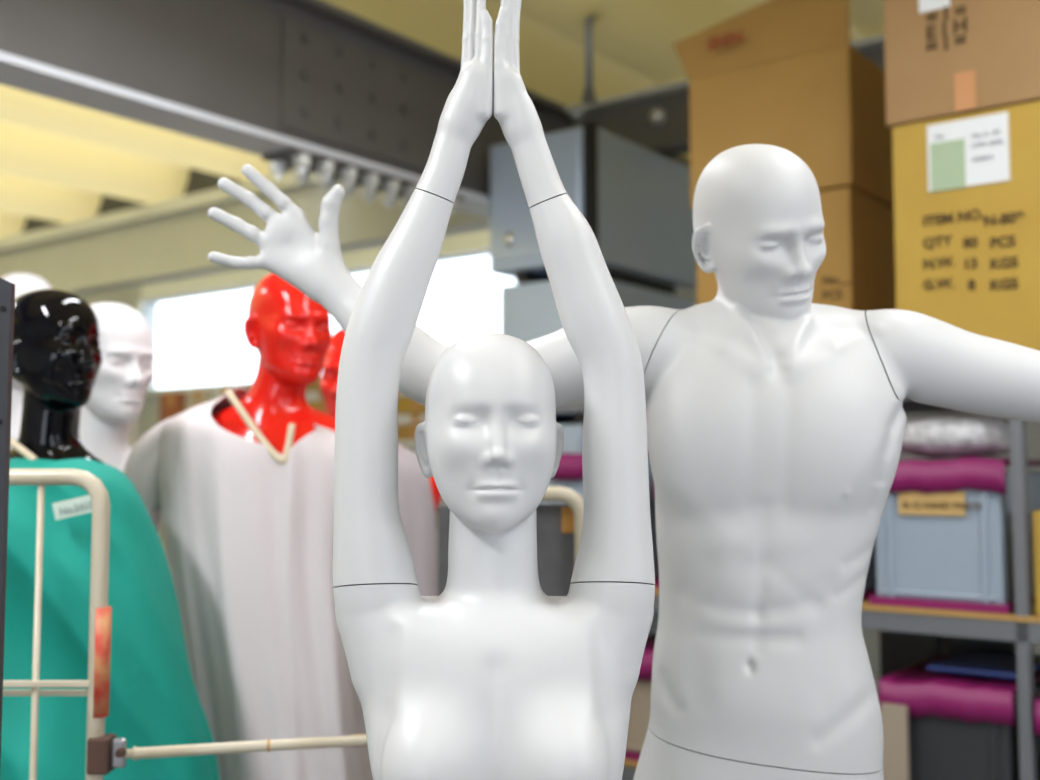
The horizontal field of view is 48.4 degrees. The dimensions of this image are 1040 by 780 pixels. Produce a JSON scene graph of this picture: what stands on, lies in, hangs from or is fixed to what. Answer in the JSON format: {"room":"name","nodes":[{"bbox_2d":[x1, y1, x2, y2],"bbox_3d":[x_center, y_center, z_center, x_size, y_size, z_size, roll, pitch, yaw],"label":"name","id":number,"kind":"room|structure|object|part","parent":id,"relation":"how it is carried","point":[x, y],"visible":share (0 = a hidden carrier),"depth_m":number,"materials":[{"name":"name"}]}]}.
{"room":"mannequin storage warehouse","nodes":[
{"label":"mannequin storage warehouse","id":0,"kind":"room"},
{"bbox_2d":[0,84,274,237],"bbox_3d":[-5.058,-1.536,5.982,5.850,0.420,9.600,-3,-5,37],"label":"ceiling","id":1,"kind":"structure","parent":0,"point":[58,159],"depth_m":6.78,"materials":[{"name":"beige paint"}]},
{"bbox_2d":[23,167,293,232],"bbox_3d":[-2.723,-1.395,7.947,7.180,0.460,0.015,-3,-5,37],"label":"trim","id":2,"kind":"structure","parent":1,"relation":"attached to","point":[198,181],"depth_m":7.87,"materials":[{"name":"beige paint"}]},
{"bbox_2d":[0,171,489,295],"bbox_3d":[-2.785,-0.931,7.833,7.180,0.480,0.160,-3,-5,37],"label":"steel beam","id":3,"kind":"structure","parent":1,"relation":"attached to","point":[171,239],"depth_m":7.38,"materials":[{"name":"white"}]},
{"bbox_2d":[79,251,1039,693],"bbox_3d":[1.056,0.140,7.090,14.100,3.700,0.150,-3,-5,37],"label":"wall","id":4,"kind":"structure","parent":0,"point":[149,417],"depth_m":8.13,"materials":[{"name":"beige paint"}]},
{"bbox_2d":[137,229,516,394],"bbox_3d":[-1.634,-0.550,9.140,4.520,1.020,0.130,-3,-5,37],"label":"window","id":5,"kind":"structure","parent":4,"relation":"in","point":[199,342],"depth_m":9.70,"materials":[{"name":"white glass"}]},
{"bbox_3d":[-2.796,-0.429,10.028,1.447,0.800,0.006,-3,-5,37],"label":"pane","id":6,"kind":"part","parent":5,"relation":"part of","materials":[{"name":"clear glass"}]},
{"bbox_3d":[-1.629,-0.490,9.142,1.447,0.800,0.006,-3,-5,37],"label":"pane","id":7,"kind":"part","parent":5,"relation":"part of","materials":[{"name":"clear glass"}]},
{"bbox_3d":[-0.462,-0.551,8.256,1.447,0.800,0.006,-3,-5,37],"label":"pane","id":8,"kind":"part","parent":5,"relation":"part of","materials":[{"name":"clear glass"}]},
{"bbox_2d":[323,0,883,159],"bbox_3d":[0.571,-1.832,1.706,8.190,0.420,9.600,-3,-5,37],"label":"ceiling","id":9,"kind":"structure","parent":0,"point":[634,50],"depth_m":4.92,"materials":[{"name":"beige paint"}]},
{"bbox_2d":[0,0,689,218],"bbox_3d":[-1.638,-1.182,3.221,0.200,0.658,9.400,-3,-5,37],"label":"steel beam","id":10,"kind":"structure","parent":9,"relation":"attached to","point":[330,92],"depth_m":4.16,"materials":[{"name":"grey metal"}]},
{"bbox_3d":[-0.593,-1.080,4.590,0.180,0.512,0.950,-3,-5,37],"label":"splice plate","id":11,"kind":"part","parent":10,"relation":"part of","materials":[{"name":"grey metal"}]},
{"bbox_2d":[581,15,596,103],"bbox_3d":[0.266,-1.402,4.468,0.090,0.585,0.090,0,-4,0],"label":"hanging rod","id":12,"kind":"object","parent":9,"relation":"hanging from","point":[589,96],"visible":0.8,"depth_m":4.45,"materials":[{"name":"grey metal"}]},
{"bbox_3d":[0.266,-1.415,4.468,0.032,0.560,0.032,0,-4,0],"label":"rod","id":13,"kind":"part","parent":12,"relation":"part of","materials":[{"name":"grey metal"}]},
{"bbox_2d":[565,34,884,156],"bbox_3d":[2.917,-1.342,3.511,6.689,0.303,0.160,-3,-5,37],"label":"steel beam","id":14,"kind":"structure","parent":9,"relation":"attached to","point":[656,119],"depth_m":5.22,"materials":[{"name":"silver metal"}]},
{"bbox_3d":[-1.776,1.778,3.248,17.034,0.100,16.179,0,-4,0],"label":"floor","id":15,"kind":"structure","parent":0,"visible":0},
{"bbox_2d":[0,278,14,768],"bbox_3d":[-0.740,0.719,1.594,0.090,1.786,0.090,0,-4,0],"label":"post","id":16,"kind":"object","parent":15,"relation":"on","point":[7,289],"visible":1,"depth_m":1.62,"materials":[{"name":"grey metal"}]},
{"bbox_2d":[2,273,51,448],"bbox_3d":[-1.304,0.701,3.019,0.380,2.018,0.380,-1,-4,8],"label":"mannequin","id":17,"kind":"object","parent":15,"relation":"on","point":[24,282],"visible":0.07,"depth_m":2.98},
{"bbox_2d":[0,289,219,779],"bbox_3d":[-0.833,0.727,2.139,0.569,1.846,0.424,-2,-4,22],"label":"mannequin","id":18,"kind":"object","parent":15,"relation":"on","point":[154,700],"visible":0.8,"depth_m":2.06},
{"bbox_2d":[79,302,161,534],"bbox_3d":[-0.989,0.741,2.655,0.380,1.888,0.380,0,-4,0],"label":"mannequin","id":19,"kind":"object","parent":15,"relation":"on","point":[125,374],"visible":0.29,"depth_m":2.61},
{"bbox_2d":[3,469,367,779],"bbox_3d":[-0.638,0.879,1.859,0.956,1.502,0.240,0,-4,0],"label":"roll cage","id":20,"kind":"object","parent":15,"relation":"on","point":[105,753],"visible":0.94,"depth_m":1.82,"materials":[{"name":"beige metal"}]},
{"bbox_3d":[-0.884,0.469,1.820,0.434,0.026,0.018,0,-4,0],"label":"cross rail","id":21,"kind":"part","parent":20,"relation":"part of","materials":[{"name":"beige metal"}]},
{"bbox_3d":[-0.627,0.568,1.807,0.022,0.046,0.012,0,-4,0],"label":"hinge plate","id":22,"kind":"part","parent":20,"relation":"part of","materials":[{"name":"grey metal"}]},
{"bbox_2d":[123,273,372,779],"bbox_3d":[-0.572,0.706,2.492,0.603,1.936,0.393,0,-4,2],"label":"mannequin","id":23,"kind":"object","parent":15,"relation":"on","point":[241,481],"visible":0.83,"depth_m":2.37},
{"bbox_2d":[128,416,444,571],"bbox_3d":[-1.192,0.974,6.108,2.467,1.900,0.380,-3,-5,37],"label":"storage rack","id":24,"kind":"object","parent":15,"relation":"on","point":[133,434],"visible":0.02,"depth_m":6.73,"materials":[{"name":"grey"}]},
{"bbox_2d":[160,392,185,421],"bbox_3d":[-1.904,0.171,6.681,0.204,0.300,0.281,-3,-5,37],"label":"carton","id":25,"kind":"object","parent":24,"relation":"on","point":[172,404],"visible":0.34,"depth_m":6.57,"materials":[{"name":"brown cardboard"}]},
{"bbox_2d":[186,389,212,409],"bbox_3d":[-1.710,0.159,6.534,0.213,0.304,0.281,-3,-5,37],"label":"carton","id":26,"kind":"object","parent":24,"relation":"on","point":[194,398],"visible":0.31,"depth_m":6.43,"materials":[{"name":"beige cardboard"}]},
{"bbox_2d":[213,385,250,399],"bbox_3d":[-1.513,0.141,6.385,0.228,0.318,0.281,-3,-5,37],"label":"carton","id":27,"kind":"object","parent":24,"relation":"on","point":[218,391],"visible":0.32,"depth_m":6.30,"materials":[{"name":"white"}]},
{"bbox_2d":[398,424,417,439],"bbox_3d":[-0.406,0.205,5.535,0.266,0.072,0.281,-3,-5,37],"label":"carton","id":28,"kind":"object","parent":24,"relation":"on","point":[405,432],"visible":0.12,"depth_m":5.46,"materials":[{"name":"brown cardboard"}]},
{"bbox_2d":[398,414,424,424],"bbox_3d":[-0.406,0.143,5.540,0.266,0.048,0.281,-3,-5,37],"label":"carton","id":29,"kind":"object","parent":28,"relation":"on","point":[409,419],"visible":0.22,"depth_m":5.45,"materials":[{"name":"white cardboard"}]},
{"bbox_2d":[398,397,424,414],"bbox_3d":[-0.406,0.076,5.544,0.266,0.082,0.281,-3,-5,37],"label":"carton","id":30,"kind":"object","parent":29,"relation":"on","point":[406,405],"visible":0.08,"depth_m":5.46,"materials":[{"name":"yellow cardboard"}]},
{"bbox_3d":[-0.908,0.232,5.917,0.465,0.073,0.446,0,-4,0],"label":"carton","id":31,"kind":"object","parent":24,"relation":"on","visible":0},
{"bbox_3d":[-0.908,0.169,5.922,0.465,0.048,0.446,0,-4,0],"label":"carton","id":32,"kind":"object","parent":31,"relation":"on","visible":0},
{"bbox_2d":[307,401,326,413],"bbox_3d":[-0.908,0.102,5.926,0.377,0.082,0.281,-3,-5,37],"label":"carton","id":33,"kind":"object","parent":32,"relation":"on","point":[318,405],"visible":0.12,"depth_m":5.83,"materials":[{"name":"yellow cardboard"}]},
{"bbox_2d":[305,391,323,401],"bbox_3d":[-0.908,0.035,5.931,0.377,0.048,0.281,-3,-5,37],"label":"carton","id":34,"kind":"object","parent":33,"relation":"on","point":[310,396],"visible":0.08,"depth_m":5.86,"materials":[{"name":"white cardboard"}]},
{"bbox_2d":[306,374,321,391],"bbox_3d":[-0.908,-0.033,5.935,0.377,0.082,0.281,-3,-5,37],"label":"carton","id":35,"kind":"object","parent":34,"relation":"on","point":[315,386],"visible":0.04,"depth_m":5.86,"materials":[{"name":"brown cardboard"}]},
{"bbox_2d":[320,328,441,595],"bbox_3d":[-0.405,0.768,2.905,0.422,1.869,0.398,0,-4,0],"label":"mannequin","id":36,"kind":"object","parent":15,"relation":"on","point":[419,496],"visible":0.23,"depth_m":2.85},
{"bbox_2d":[333,0,654,779],"bbox_3d":[-0.026,0.530,1.367,0.440,2.132,0.440,4,-5,-42],"label":"mannequin","id":37,"kind":"object","parent":15,"relation":"on","point":[492,676],"visible":1,"depth_m":1.35},
{"bbox_3d":[-0.154,-0.002,1.409,0.141,0.491,0.087,1,-4,-14],"label":"arm","id":38,"kind":"part","parent":37,"relation":"part of","materials":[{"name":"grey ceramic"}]},
{"bbox_3d":[0.087,-0.001,1.401,0.150,0.482,0.092,0,-4,0],"label":"arm","id":39,"kind":"part","parent":37,"relation":"part of","materials":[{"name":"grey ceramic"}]},
{"bbox_2d":[438,486,583,595],"bbox_3d":[-0.012,0.924,2.257,0.295,1.468,0.240,0,-4,0],"label":"cart","id":40,"kind":"object","parent":15,"relation":"on","point":[559,526],"visible":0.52,"depth_m":2.25,"materials":[{"name":"beige metal"}]},
{"bbox_2d":[208,144,1039,779],"bbox_3d":[0.416,0.628,1.641,1.776,1.973,0.518,0,-4,0],"label":"mannequin","id":41,"kind":"object","parent":15,"relation":"on","point":[776,417],"visible":0.84,"depth_m":1.57},
{"bbox_3d":[-0.027,-0.046,1.681,0.556,0.182,0.154,0,-4,0],"label":"arm","id":42,"kind":"part","parent":41,"relation":"part of","materials":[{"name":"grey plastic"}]},
{"bbox_3d":[0.852,-0.049,1.660,0.720,0.138,0.133,0,-4,0],"label":"arm","id":43,"kind":"part","parent":41,"relation":"part of","materials":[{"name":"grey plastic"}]},
{"bbox_2d":[556,398,1039,779],"bbox_3d":[1.378,0.848,3.164,3.200,1.745,0.794,-3,-5,37],"label":"storage rack","id":44,"kind":"object","parent":15,"relation":"on","point":[1022,626],"visible":0.13,"depth_m":2.84,"materials":[{"name":"grey metal"}]},
{"bbox_2d":[549,453,658,584],"bbox_3d":[0.371,0.410,3.807,0.368,0.416,0.522,-3,-5,37],"label":"storage bin","id":45,"kind":"object","parent":44,"relation":"on","point":[569,474],"visible":0.18,"depth_m":3.65,"materials":[{"name":"grey plastic"}]},
{"bbox_3d":[0.371,0.249,3.818,0.368,0.095,0.521,-3,-5,37],"label":"bin lid","id":46,"kind":"part","parent":45,"relation":"part of","materials":[{"name":"plastic"}]},
{"bbox_2d":[625,634,655,760],"bbox_3d":[0.524,0.958,3.651,0.391,0.331,0.522,-3,-5,37],"label":"storage bin","id":47,"kind":"object","parent":44,"relation":"on","point":[639,718],"visible":0.06,"depth_m":3.47,"materials":[{"name":"beige"}]},
{"bbox_3d":[0.524,0.842,3.659,0.391,0.099,0.522,-3,-5,37],"label":"bin lid","id":48,"kind":"part","parent":47,"relation":"part of","materials":[{"name":"plastic"}]},
{"bbox_2d":[654,487,876,599],"bbox_3d":[0.799,0.420,3.479,0.607,0.349,0.522,-3,-5,37],"label":"storage bin","id":49,"kind":"object","parent":44,"relation":"on","point":[871,580],"visible":0.02,"depth_m":3.23,"materials":[{"name":"grey plastic"}]},
{"bbox_2d":[697,187,895,310],"bbox_3d":[0.937,-0.287,3.782,0.546,0.602,0.492,-3,-5,37],"label":"cardboard box","id":50,"kind":"object","parent":44,"relation":"on","point":[856,271],"visible":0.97,"depth_m":3.50,"materials":[{"name":"brown cardboard"}]},
{"bbox_2d":[673,0,893,208],"bbox_3d":[0.909,-0.914,3.821,0.597,0.649,0.572,-3,-5,37],"label":"cardboard box","id":51,"kind":"object","parent":50,"relation":"on","point":[788,75],"visible":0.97,"depth_m":3.60,"materials":[{"name":"brown cardboard"}]},
{"bbox_2d":[879,630,946,677],"bbox_3d":[1.238,0.910,3.591,0.175,0.419,0.200,-3,-5,37],"label":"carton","id":52,"kind":"object","parent":44,"relation":"on","point":[899,651],"visible":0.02,"depth_m":3.52,"materials":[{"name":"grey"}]},
{"bbox_2d":[869,457,1039,613],"bbox_3d":[1.215,0.380,3.164,0.355,0.387,0.522,-3,-5,37],"label":"storage bin","id":53,"kind":"object","parent":44,"relation":"on","point":[944,536],"visible":0.96,"depth_m":2.95,"materials":[{"name":"grey plastic"}]},
{"bbox_2d":[901,414,1010,458],"bbox_3d":[1.169,0.125,3.105,0.331,0.119,0.301,-3,-5,35],"label":"plastic bundle","id":54,"kind":"object","parent":53,"relation":"on","point":[940,436],"visible":0.77,"depth_m":2.98,"materials":[{"name":"white plastic"}]},
{"bbox_3d":[1.215,0.237,3.174,0.355,0.099,0.522,-3,-5,37],"label":"bin lid","id":55,"kind":"part","parent":53,"relation":"part of","materials":[{"name":"plastic"}]},
{"bbox_2d":[878,654,1039,779],"bbox_3d":[1.226,0.922,3.119,0.336,0.329,0.522,-3,-5,37],"label":"storage bin","id":56,"kind":"object","parent":44,"relation":"on","point":[962,726],"visible":0.73,"depth_m":2.92,"materials":[{"name":"grey"}]},
{"bbox_3d":[1.226,0.806,3.126,0.336,0.097,0.522,-3,-5,37],"label":"bin lid","id":57,"kind":"part","parent":56,"relation":"part of","materials":[{"name":"plastic"}]},
{"bbox_2d":[926,648,1039,678],"bbox_3d":[1.283,0.741,3.139,0.236,0.012,0.380,-3,-5,37],"label":"sheet","id":58,"kind":"object","parent":56,"relation":"on","point":[993,663],"visible":0.75,"depth_m":3.09,"materials":[{"name":"blue plastic"}]},
{"bbox_2d":[892,100,1039,350],"bbox_3d":[1.441,-0.367,3.042,0.720,0.660,0.585,-3,-5,37],"label":"cardboard box","id":59,"kind":"object","parent":44,"relation":"on","point":[966,187],"visible":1,"depth_m":2.91,"materials":[{"name":"cardboard"}]},
{"bbox_2d":[883,0,1039,128],"bbox_3d":[1.407,-0.935,3.096,0.672,0.481,0.584,-3,-5,37],"label":"cardboard box","id":60,"kind":"object","parent":59,"relation":"on","point":[944,58],"visible":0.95,"depth_m":2.95,"materials":[{"name":"brown cardboard"}]},
{"bbox_2d":[947,636,1015,655],"bbox_3d":[1.409,0.915,3.459,0.196,0.389,0.200,-3,-5,37],"label":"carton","id":61,"kind":"object","parent":44,"relation":"on","point":[955,644],"visible":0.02,"depth_m":3.40,"materials":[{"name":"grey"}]},
{"bbox_2d":[1032,510,1039,614],"bbox_3d":[1.490,0.428,2.914,0.270,0.256,0.421,-3,-5,37],"label":"cardboard box","id":62,"kind":"object","parent":44,"relation":"on","point":[1035,514],"visible":1,"depth_m":2.83,"materials":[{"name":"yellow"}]},
{"bbox_2d":[1034,697,1039,734],"bbox_3d":[1.505,0.912,2.907,0.273,0.320,0.522,-3,-5,37],"label":"storage bin","id":63,"kind":"object","parent":44,"relation":"on","point":[1037,701],"visible":1,"depth_m":2.79,"materials":[{"name":"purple plastic"}]},
{"bbox_2d":[881,702,909,779],"bbox_3d":[0.960,1.256,2.934,0.065,0.900,0.018,-3,-5,37],"label":"board","id":64,"kind":"object","parent":15,"relation":"on","point":[896,766],"visible":1,"depth_m":2.95,"materials":[{"name":"beige wood"}]},
{"bbox_3d":[0.326,1.800,4.955,0.922,0.092,0.970,0,-4,0],"label":"pallet","id":65,"kind":"object","parent":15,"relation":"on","visible":0},
{"bbox_3d":[0.373,1.544,4.989,0.908,0.419,1.012,0,-4,0],"label":"metal box","id":66,"kind":"object","parent":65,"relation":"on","visible":0},
{"bbox_2d":[648,611,658,634],"bbox_3d":[0.366,1.056,5.016,0.482,0.563,0.938,-3,-5,37],"label":"metal box","id":67,"kind":"object","parent":66,"relation":"on","point":[653,630],"visible":0.02,"depth_m":4.92,"materials":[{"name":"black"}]},
{"bbox_2d":[540,424,649,503],"bbox_3d":[0.366,0.470,5.056,0.482,0.613,0.938,-3,-5,37],"label":"metal box","id":68,"kind":"object","parent":67,"relation":"on","point":[573,434],"visible":0.03,"depth_m":4.64,"materials":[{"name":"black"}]},
{"bbox_3d":[0.093,0.424,4.718,0.380,0.480,0.014,-3,-5,37],"label":"door","id":69,"kind":"part","parent":68,"relation":"part of","materials":[{"name":"metal"}]},
{"bbox_2d":[501,280,696,424],"bbox_3d":[0.366,-0.135,5.098,0.482,0.601,0.938,-3,-5,37],"label":"metal box","id":70,"kind":"object","parent":68,"relation":"on","point":[529,311],"visible":0.06,"depth_m":4.84,"materials":[{"name":"grey metal"}]},
{"bbox_3d":[0.093,-0.181,4.760,0.380,0.468,0.014,-3,-5,37],"label":"door","id":71,"kind":"part","parent":70,"relation":"part of","materials":[{"name":"metal"}]},
{"bbox_2d":[490,121,696,294],"bbox_3d":[0.342,-0.744,5.159,0.542,0.612,0.938,-3,-5,37],"label":"metal box","id":72,"kind":"object","parent":70,"relation":"on","point":[634,199],"visible":0.81,"depth_m":4.91,"materials":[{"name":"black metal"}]},
{"bbox_3d":[-0.043,-0.636,4.877,0.044,0.072,0.040,0,-4,0],"label":"door knob","id":73,"kind":"part","parent":72,"relation":"part of","materials":[{"name":"white metal"}]},
{"bbox_3d":[0.069,-0.790,4.821,0.440,0.479,0.014,-3,-5,37],"label":"door","id":74,"kind":"part","parent":72,"relation":"part of","materials":[{"name":"metal"}]},
{"bbox_3d":[0.285,-0.782,4.673,0.042,0.603,0.042,-3,-5,37],"label":"corner trim","id":75,"kind":"part","parent":72,"relation":"part of","materials":[{"name":"black metal"}]}
]}

